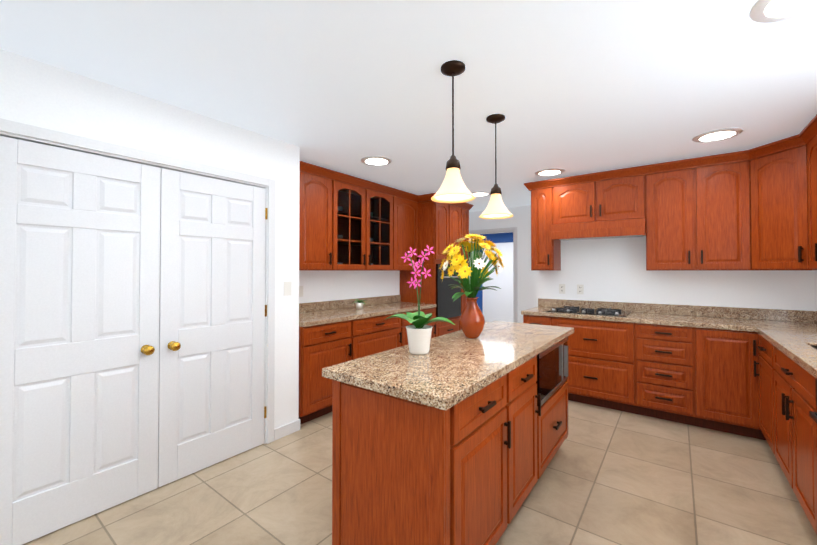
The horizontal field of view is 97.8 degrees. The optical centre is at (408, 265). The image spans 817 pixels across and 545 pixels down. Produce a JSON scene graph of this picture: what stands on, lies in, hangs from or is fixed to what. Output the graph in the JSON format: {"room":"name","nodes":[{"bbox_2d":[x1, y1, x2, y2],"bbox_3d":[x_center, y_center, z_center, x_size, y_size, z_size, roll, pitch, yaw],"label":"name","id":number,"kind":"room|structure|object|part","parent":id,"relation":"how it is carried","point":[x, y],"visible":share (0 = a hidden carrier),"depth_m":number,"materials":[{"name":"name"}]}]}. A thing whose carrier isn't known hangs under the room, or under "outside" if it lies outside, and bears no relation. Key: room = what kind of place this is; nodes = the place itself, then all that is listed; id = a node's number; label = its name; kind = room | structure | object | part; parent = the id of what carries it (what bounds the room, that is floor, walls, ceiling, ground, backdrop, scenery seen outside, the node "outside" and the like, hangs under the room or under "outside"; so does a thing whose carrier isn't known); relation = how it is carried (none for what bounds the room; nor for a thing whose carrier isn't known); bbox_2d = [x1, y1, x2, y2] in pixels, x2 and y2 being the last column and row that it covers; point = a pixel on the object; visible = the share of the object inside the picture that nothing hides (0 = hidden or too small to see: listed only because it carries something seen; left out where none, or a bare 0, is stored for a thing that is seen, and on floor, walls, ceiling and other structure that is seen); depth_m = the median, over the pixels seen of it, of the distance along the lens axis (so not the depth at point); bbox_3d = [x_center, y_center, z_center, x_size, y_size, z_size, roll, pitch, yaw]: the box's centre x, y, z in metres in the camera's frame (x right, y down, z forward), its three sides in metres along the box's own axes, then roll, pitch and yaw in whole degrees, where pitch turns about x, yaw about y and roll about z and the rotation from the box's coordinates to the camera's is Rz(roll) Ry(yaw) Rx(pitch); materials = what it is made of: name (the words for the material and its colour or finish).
{"room":"kitchen","nodes":[
{"label":"kitchen","id":0,"kind":"room"},
{"bbox_2d":[0,49,299,442],"bbox_3d":[-1.516,0.179,2.397,0.100,2.440,1.770,-1,-1,37],"label":"wall","id":1,"kind":"structure","parent":0,"point":[38,94],"depth_m":2.36,"materials":[{"name":"paint"}]},
{"bbox_2d":[0,136,267,544],"bbox_3d":[-1.556,0.384,2.236,0.100,2.014,1.465,-1,-1,37],"label":"door","id":2,"kind":"structure","parent":1,"relation":"in","point":[110,268],"depth_m":2.07,"materials":[{"name":"white wood"}]},
{"bbox_3d":[-1.546,0.362,2.229,0.076,1.660,1.465,-1,-1,37],"label":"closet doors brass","id":3,"kind":"part","parent":2,"relation":"part of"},
{"bbox_2d":[0,118,274,443],"bbox_3d":[-1.600,0.347,2.270,0.116,2.100,1.590,-1,-1,37],"label":"trim","id":4,"kind":"structure","parent":1,"relation":"attached to","point":[18,129],"depth_m":2.47,"materials":[{"name":"white wood"}]},
{"bbox_2d":[274,419,299,440],"bbox_3d":[-0.665,1.356,2.499,2.320,0.090,8.500,-1,-1,37],"label":"baseboard","id":5,"kind":"structure","parent":1,"relation":"attached to","point":[286,430],"depth_m":2.95,"materials":[{"name":"white wood"}]},
{"bbox_2d":[284,282,291,295],"bbox_3d":[-1.011,0.189,2.981,0.006,0.115,0.070,-1,-1,37],"label":"light switch","id":6,"kind":"object","parent":1,"relation":"attached to","point":[287,289],"depth_m":2.98,"materials":[{"name":"white plastic"}]},
{"bbox_2d":[299,270,399,302],"bbox_3d":[-0.271,0.215,5.052,0.100,2.440,4.170,-1,-1,37],"label":"wall","id":7,"kind":"structure","parent":0,"point":[323,285],"depth_m":4.32,"materials":[{"name":"paint"}]},
{"bbox_2d":[299,286,302,296],"bbox_3d":[-1.151,0.270,3.792,0.005,0.115,0.070,-1,-1,37],"label":"electrical outlet plate","id":8,"kind":"object","parent":7,"relation":"attached to","point":[300,287],"depth_m":3.80,"materials":[{"name":"white plastic"}]},
{"bbox_2d":[299,161,334,269],"bbox_3d":[-1.050,-0.470,3.656,0.337,1.032,0.448,-1,-1,37],"label":"upper cabinet","id":9,"kind":"object","parent":7,"relation":"attached to","point":[317,184],"depth_m":3.55,"materials":[{"name":"brown wood"}]},
{"bbox_3d":[-0.499,-0.415,4.124,0.002,0.811,0.876,-1,-1,37],"label":"clear glass","id":10,"kind":"part","parent":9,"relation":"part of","materials":[{"name":"white"}]},
{"bbox_2d":[299,295,398,312],"bbox_3d":[-0.761,0.455,4.292,0.020,0.100,2.128,-1,-1,37],"label":"backsplash","id":11,"kind":"structure","parent":7,"relation":"attached to","point":[310,307],"depth_m":4.22,"materials":[{"name":"brown stone"}]},
{"bbox_2d":[371,189,418,272],"bbox_3d":[-0.165,-0.454,4.833,0.337,1.032,0.568,-1,-1,37],"label":"upper cabinet","id":12,"kind":"object","parent":7,"relation":"attached to","point":[394,213],"depth_m":4.54,"materials":[{"name":"brown wood"}]},
{"bbox_2d":[0,0,816,211],"bbox_3d":[0.574,-1.074,3.664,6.900,0.100,12.000,-1,-1,37],"label":"ceiling","id":13,"kind":"structure","parent":0,"point":[575,87],"depth_m":1.94,"materials":[{"name":"paint"}]},
{"bbox_2d":[360,156,391,165],"bbox_3d":[-0.314,-1.020,3.480,0.308,0.011,0.308,0,-1,-8],"label":"recessed light","id":14,"kind":"object","parent":13,"relation":"in","point":[369,160],"depth_m":3.45,"materials":[{"name":"white"}]},
{"bbox_2d":[431,60,475,202],"bbox_3d":[0.234,-0.699,1.875,0.232,0.696,0.232,-1,-1,37],"label":"pendant light","id":15,"kind":"object","parent":13,"relation":"hanging from","point":[453,188],"visible":1,"depth_m":1.84,"materials":[{"name":"white glass"}]},
{"bbox_3d":[0.234,-0.429,1.872,0.232,0.157,0.232,-1,-1,37],"label":"shade glass","id":16,"kind":"part","parent":15,"relation":"part of","materials":[{"name":"white glass"}]},
{"bbox_2d":[472,191,489,195],"bbox_3d":[0.996,-1.000,4.973,0.308,0.011,0.308,0,-1,-8],"label":"recessed light","id":17,"kind":"object","parent":13,"relation":"in","point":[481,193],"depth_m":4.92,"materials":[{"name":"white"}]},
{"bbox_2d":[479,114,512,218],"bbox_3d":[0.611,-0.691,2.493,0.232,0.696,0.232,-1,-1,37],"label":"pendant light","id":18,"kind":"object","parent":13,"relation":"hanging from","point":[496,208],"visible":0.98,"depth_m":2.46,"materials":[{"name":"white glass"}]},
{"bbox_3d":[0.611,-0.421,2.489,0.232,0.157,0.232,-1,-1,37],"label":"shade glass","id":19,"kind":"part","parent":18,"relation":"part of","materials":[{"name":"white glass"}]},
{"bbox_2d":[535,168,564,175],"bbox_3d":[1.537,-1.015,3.878,0.308,0.011,0.308,0,-1,-8],"label":"recessed light","id":20,"kind":"object","parent":13,"relation":"in","point":[551,171],"depth_m":3.86,"materials":[{"name":"white"}]},
{"bbox_2d":[692,127,743,142],"bbox_3d":[2.443,-1.029,2.821,0.308,0.011,0.308,0,-1,-8],"label":"recessed light","id":21,"kind":"object","parent":13,"relation":"in","point":[725,133],"depth_m":2.80,"materials":[{"name":"white"}]},
{"bbox_2d":[749,0,816,22],"bbox_3d":[1.540,-1.048,1.386,0.308,0.011,0.308,0,-1,-8],"label":"recessed light","id":22,"kind":"object","parent":13,"relation":"in","point":[766,11],"depth_m":1.46,"materials":[{"name":"white"}]},
{"bbox_2d":[23,322,816,544],"bbox_3d":[0.574,1.466,3.630,6.900,0.100,12.000,-1,-1,37],"label":"floor","id":23,"kind":"structure","parent":0,"point":[612,477],"depth_m":2.14,"materials":[{"name":"tile"}]},
{"bbox_2d":[299,321,354,424],"bbox_3d":[-0.984,0.974,3.492,0.617,0.880,0.591,-1,-1,37],"label":"base cabinet","id":24,"kind":"object","parent":23,"relation":"on","point":[320,346],"depth_m":3.23,"materials":[{"name":"brown wood"}]},
{"bbox_2d":[299,301,434,328],"bbox_3d":[-0.516,0.522,4.108,0.632,0.040,2.128,-1,-1,37],"label":"countertop","id":25,"kind":"structure","parent":24,"relation":"on","point":[321,316],"depth_m":3.86,"materials":[{"name":"beige stone"}]},
{"bbox_2d":[352,299,367,308],"bbox_3d":[-0.565,0.447,4.191,0.172,0.111,0.207,-1,-1,37],"label":"potted plant","id":26,"kind":"object","parent":25,"relation":"on","point":[359,304],"visible":1,"depth_m":4.17,"materials":[{"name":"white ceramic"}]},
{"bbox_2d":[355,313,402,358],"bbox_3d":[-0.566,0.981,4.047,0.617,0.880,0.799,-1,-1,37],"label":"base cabinet","id":27,"kind":"object","parent":23,"relation":"on","point":[373,335],"depth_m":3.85,"materials":[{"name":"brown wood"}]},
{"bbox_2d":[403,309,434,345],"bbox_3d":[-0.105,0.990,4.662,0.617,0.880,0.738,-1,-1,37],"label":"base cabinet","id":28,"kind":"object","parent":23,"relation":"on","point":[427,311],"depth_m":4.53,"materials":[{"name":"brown wood"}]},
{"bbox_2d":[399,193,462,336],"bbox_3d":[0.339,0.236,5.250,0.631,2.402,0.720,-1,-1,37],"label":"tall cabinet","id":29,"kind":"object","parent":23,"relation":"on","point":[440,224],"depth_m":4.92,"materials":[{"name":"brown wood"}]},
{"bbox_3d":[0.576,0.355,5.070,0.030,0.760,0.640,-1,-1,37],"label":"black glass","id":30,"kind":"part","parent":29,"relation":"part of","materials":[{"name":"black glass"}]},
{"bbox_2d":[332,333,572,544],"bbox_3d":[0.442,0.956,2.165,0.642,0.880,1.812,-1,-1,37],"label":"kitchen island","id":31,"kind":"object","parent":23,"relation":"on","point":[459,437],"depth_m":1.51,"materials":[{"name":"brown wood"}]},
{"bbox_2d":[322,321,573,412],"bbox_3d":[0.452,0.497,2.215,0.660,0.040,1.950,-1,-1,37],"label":"island countertop","id":32,"kind":"structure","parent":31,"relation":"on","point":[455,365],"depth_m":1.70,"materials":[{"name":"beige stone"}]},
{"bbox_2d":[384,245,454,354],"bbox_3d":[0.049,0.180,1.940,0.381,0.584,0.294,-1,-1,37],"label":"orchid pot","id":33,"kind":"object","parent":32,"relation":"on","point":[419,331],"visible":1,"depth_m":1.90,"materials":[{"name":"white ceramic"}]},
{"bbox_2d":[439,233,504,338],"bbox_3d":[0.414,0.132,2.366,0.433,0.692,0.448,-1,-1,37],"label":"vase","id":34,"kind":"object","parent":32,"relation":"on","point":[472,321],"visible":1,"depth_m":2.33,"materials":[{"name":"orange glass"}]},
{"bbox_3d":[0.425,0.344,2.381,0.170,0.268,0.170,-1,-1,37],"label":"amber glass","id":35,"kind":"part","parent":34,"relation":"part of","materials":[{"name":"brown"}]},
{"bbox_3d":[0.986,0.692,2.424,0.020,0.315,0.690,-1,-1,37],"label":"black glass","id":36,"kind":"part","parent":31,"relation":"part of","materials":[{"name":"black glass"}]},
{"bbox_2d":[463,202,470,309],"bbox_3d":[0.633,0.242,5.641,0.631,2.402,0.259,-1,-1,37],"label":"tall cabinet","id":37,"kind":"object","parent":23,"relation":"on","point":[466,206],"depth_m":5.48,"materials":[{"name":"brown wood"}]},
{"bbox_2d":[523,315,552,325],"bbox_3d":[1.580,0.982,4.117,0.310,0.880,0.618,-1,-1,37],"label":"base cabinet","id":38,"kind":"object","parent":23,"relation":"on","point":[529,319],"depth_m":3.87,"materials":[{"name":"brown wood"}]},
{"bbox_2d":[553,319,636,413],"bbox_3d":[2.004,0.978,3.798,0.750,0.880,0.618,-1,-1,37],"label":"base cabinet","id":39,"kind":"object","parent":23,"relation":"on","point":[602,356],"depth_m":3.50,"materials":[{"name":"brown wood"}]},
{"bbox_3d":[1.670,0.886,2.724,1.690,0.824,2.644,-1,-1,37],"label":"black glass","id":40,"kind":"part","parent":39,"relation":"part of","materials":[{"name":"black glass"}]},
{"bbox_2d":[637,323,696,425],"bbox_3d":[2.476,0.973,3.444,0.430,0.880,0.618,-1,-1,37],"label":"base cabinet","id":41,"kind":"object","parent":23,"relation":"on","point":[666,356],"depth_m":3.19,"materials":[{"name":"brown wood"}]},
{"bbox_2d":[697,327,756,438],"bbox_3d":[2.811,0.970,3.192,0.408,0.880,0.618,-1,-1,37],"label":"base cabinet","id":42,"kind":"object","parent":23,"relation":"on","point":[750,372],"depth_m":2.95,"materials":[{"name":"brown wood"}]},
{"bbox_2d":[521,307,816,330],"bbox_3d":[2.449,0.513,3.461,2.518,0.040,0.633,-1,-1,37],"label":"countertop","id":43,"kind":"structure","parent":42,"relation":"on","point":[714,322],"depth_m":3.23,"materials":[{"name":"beige stone"}]},
{"bbox_3d":[1.953,0.476,3.874,0.599,0.028,0.459,-1,-1,37],"label":"burner","id":44,"kind":"part","parent":43,"relation":"part of","materials":[{"name":"black metal"}]},
{"bbox_2d":[545,303,632,314],"bbox_3d":[1.949,0.480,3.874,0.761,0.037,0.479,-1,-1,37],"label":"cooktop","id":45,"kind":"object","parent":43,"relation":"in","point":[556,306],"depth_m":3.87,"materials":[{"name":"black metal"}]},
{"bbox_2d":[757,327,816,374],"bbox_3d":[1.953,0.483,1.232,0.631,0.040,3.527,-1,-1,37],"label":"countertop","id":46,"kind":"structure","parent":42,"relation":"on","point":[795,343],"depth_m":2.22,"materials":[{"name":"beige stone"}]},
{"bbox_2d":[809,343,816,346],"bbox_3d":[2.437,0.589,1.841,0.420,0.205,0.679,-1,-1,37],"label":"sink","id":47,"kind":"object","parent":46,"relation":"in","point":[810,344],"depth_m":2.20,"materials":[{"name":"metal"}]},
{"bbox_2d":[753,331,768,443],"bbox_3d":[2.872,0.960,2.441,0.622,0.880,0.549,-1,-1,37],"label":"base cabinet","id":48,"kind":"object","parent":23,"relation":"on","point":[762,343],"depth_m":2.70,"materials":[{"name":"brown wood"}]},
{"bbox_2d":[769,343,812,526],"bbox_3d":[2.423,0.952,1.843,0.622,0.880,0.947,-1,-1,37],"label":"base cabinet","id":49,"kind":"object","parent":23,"relation":"on","point":[788,381],"depth_m":2.03,"materials":[{"name":"brown wood"}]},
{"bbox_2d":[809,371,816,534],"bbox_3d":[1.956,0.943,1.222,0.622,0.880,0.607,-1,-1,37],"label":"base cabinet","id":50,"kind":"object","parent":23,"relation":"on","point":[812,378],"depth_m":1.71,"materials":[{"name":"brown wood"}]},
{"bbox_2d":[472,207,513,232],"bbox_3d":[1.499,-0.789,6.280,0.770,0.400,0.100,-1,-1,37],"label":"lintel","id":51,"kind":"object","parent":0,"point":[478,223],"visible":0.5,"depth_m":6.26,"materials":[{"name":"paint"}]},
{"bbox_2d":[476,232,512,312],"bbox_3d":[4.029,0.257,8.243,6.900,2.440,0.100,-1,-1,37],"label":"wall","id":52,"kind":"structure","parent":0,"point":[500,237],"depth_m":9.52,"materials":[{"name":"paint"}]},
{"bbox_2d":[482,242,513,321],"bbox_3d":[2.388,0.443,9.386,0.940,2.100,0.038,-1,-1,37],"label":"door","id":53,"kind":"structure","parent":52,"relation":"attached to","point":[498,304],"depth_m":9.33,"materials":[{"name":"white wood"}]},
{"bbox_2d":[468,205,535,322],"bbox_3d":[2.766,0.218,5.315,4.440,2.440,0.100,-1,-1,37],"label":"wall","id":54,"kind":"structure","parent":0,"point":[526,276],"depth_m":5.90,"materials":[{"name":"paint"}]},
{"bbox_2d":[469,227,517,322],"bbox_3d":[1.494,0.401,6.258,0.890,2.100,0.116,-1,-1,37],"label":"door frame","id":55,"kind":"structure","parent":54,"relation":"attached to","point":[505,230],"depth_m":5.98,"materials":[{"name":"white wood"}]},
{"bbox_2d":[536,236,816,310],"bbox_3d":[2.666,0.198,3.776,2.550,2.440,0.120,-1,-1,37],"label":"wall","id":56,"kind":"structure","parent":0,"point":[611,270],"depth_m":3.77,"materials":[{"name":"paint"}]},
{"bbox_2d":[529,179,560,269],"bbox_3d":[1.642,-0.462,4.265,0.255,1.032,0.338,-1,-1,37],"label":"upper cabinet","id":57,"kind":"object","parent":56,"relation":"attached to","point":[545,238],"depth_m":4.13,"materials":[{"name":"brown wood"}]},
{"bbox_2d":[559,284,564,293],"bbox_3d":[1.857,0.277,4.304,0.070,0.115,0.006,-1,-1,37],"label":"electrical outlet plate","id":58,"kind":"object","parent":56,"relation":"attached to","point":[561,286],"depth_m":4.30,"materials":[{"name":"white plastic"}]},
{"bbox_2d":[577,284,583,293],"bbox_3d":[2.017,0.276,4.184,0.070,0.115,0.006,-1,-1,37],"label":"electrical outlet plate","id":59,"kind":"object","parent":56,"relation":"attached to","point":[580,288],"depth_m":4.18,"materials":[{"name":"white plastic"}]},
{"bbox_2d":[553,165,648,230],"bbox_3d":[2.096,-0.722,3.927,0.880,0.522,0.338,-1,-1,37],"label":"upper cabinet","id":60,"kind":"object","parent":56,"relation":"attached to","point":[619,197],"depth_m":3.74,"materials":[{"name":"brown wood"}]},
{"bbox_2d":[538,299,816,322],"bbox_3d":[2.633,0.447,3.707,2.518,0.100,0.020,-1,-1,37],"label":"backsplash","id":61,"kind":"structure","parent":56,"relation":"attached to","point":[658,309],"depth_m":3.49,"materials":[{"name":"brown stone"}]},
{"bbox_2d":[645,151,748,269],"bbox_3d":[2.752,-0.473,3.430,0.762,1.032,0.338,-1,-1,37],"label":"upper cabinet","id":62,"kind":"object","parent":56,"relation":"attached to","point":[698,219],"depth_m":3.27,"materials":[{"name":"brown wood"}]},
{"bbox_2d":[749,131,804,269],"bbox_3d":[2.981,-0.487,2.877,0.279,1.020,0.279,-1,-1,37],"label":"upper cabinet","id":63,"kind":"object","parent":0,"relation":"attached to","point":[777,168],"depth_m":2.87,"materials":[{"name":"brown wood"}]},
{"bbox_2d":[805,119,816,269],"bbox_3d":[2.927,-0.488,2.297,0.339,1.032,0.721,-1,-1,37],"label":"upper cabinet","id":64,"kind":"object","parent":0,"relation":"attached to","point":[811,131],"depth_m":2.61,"materials":[{"name":"brown wood"}]}
]}

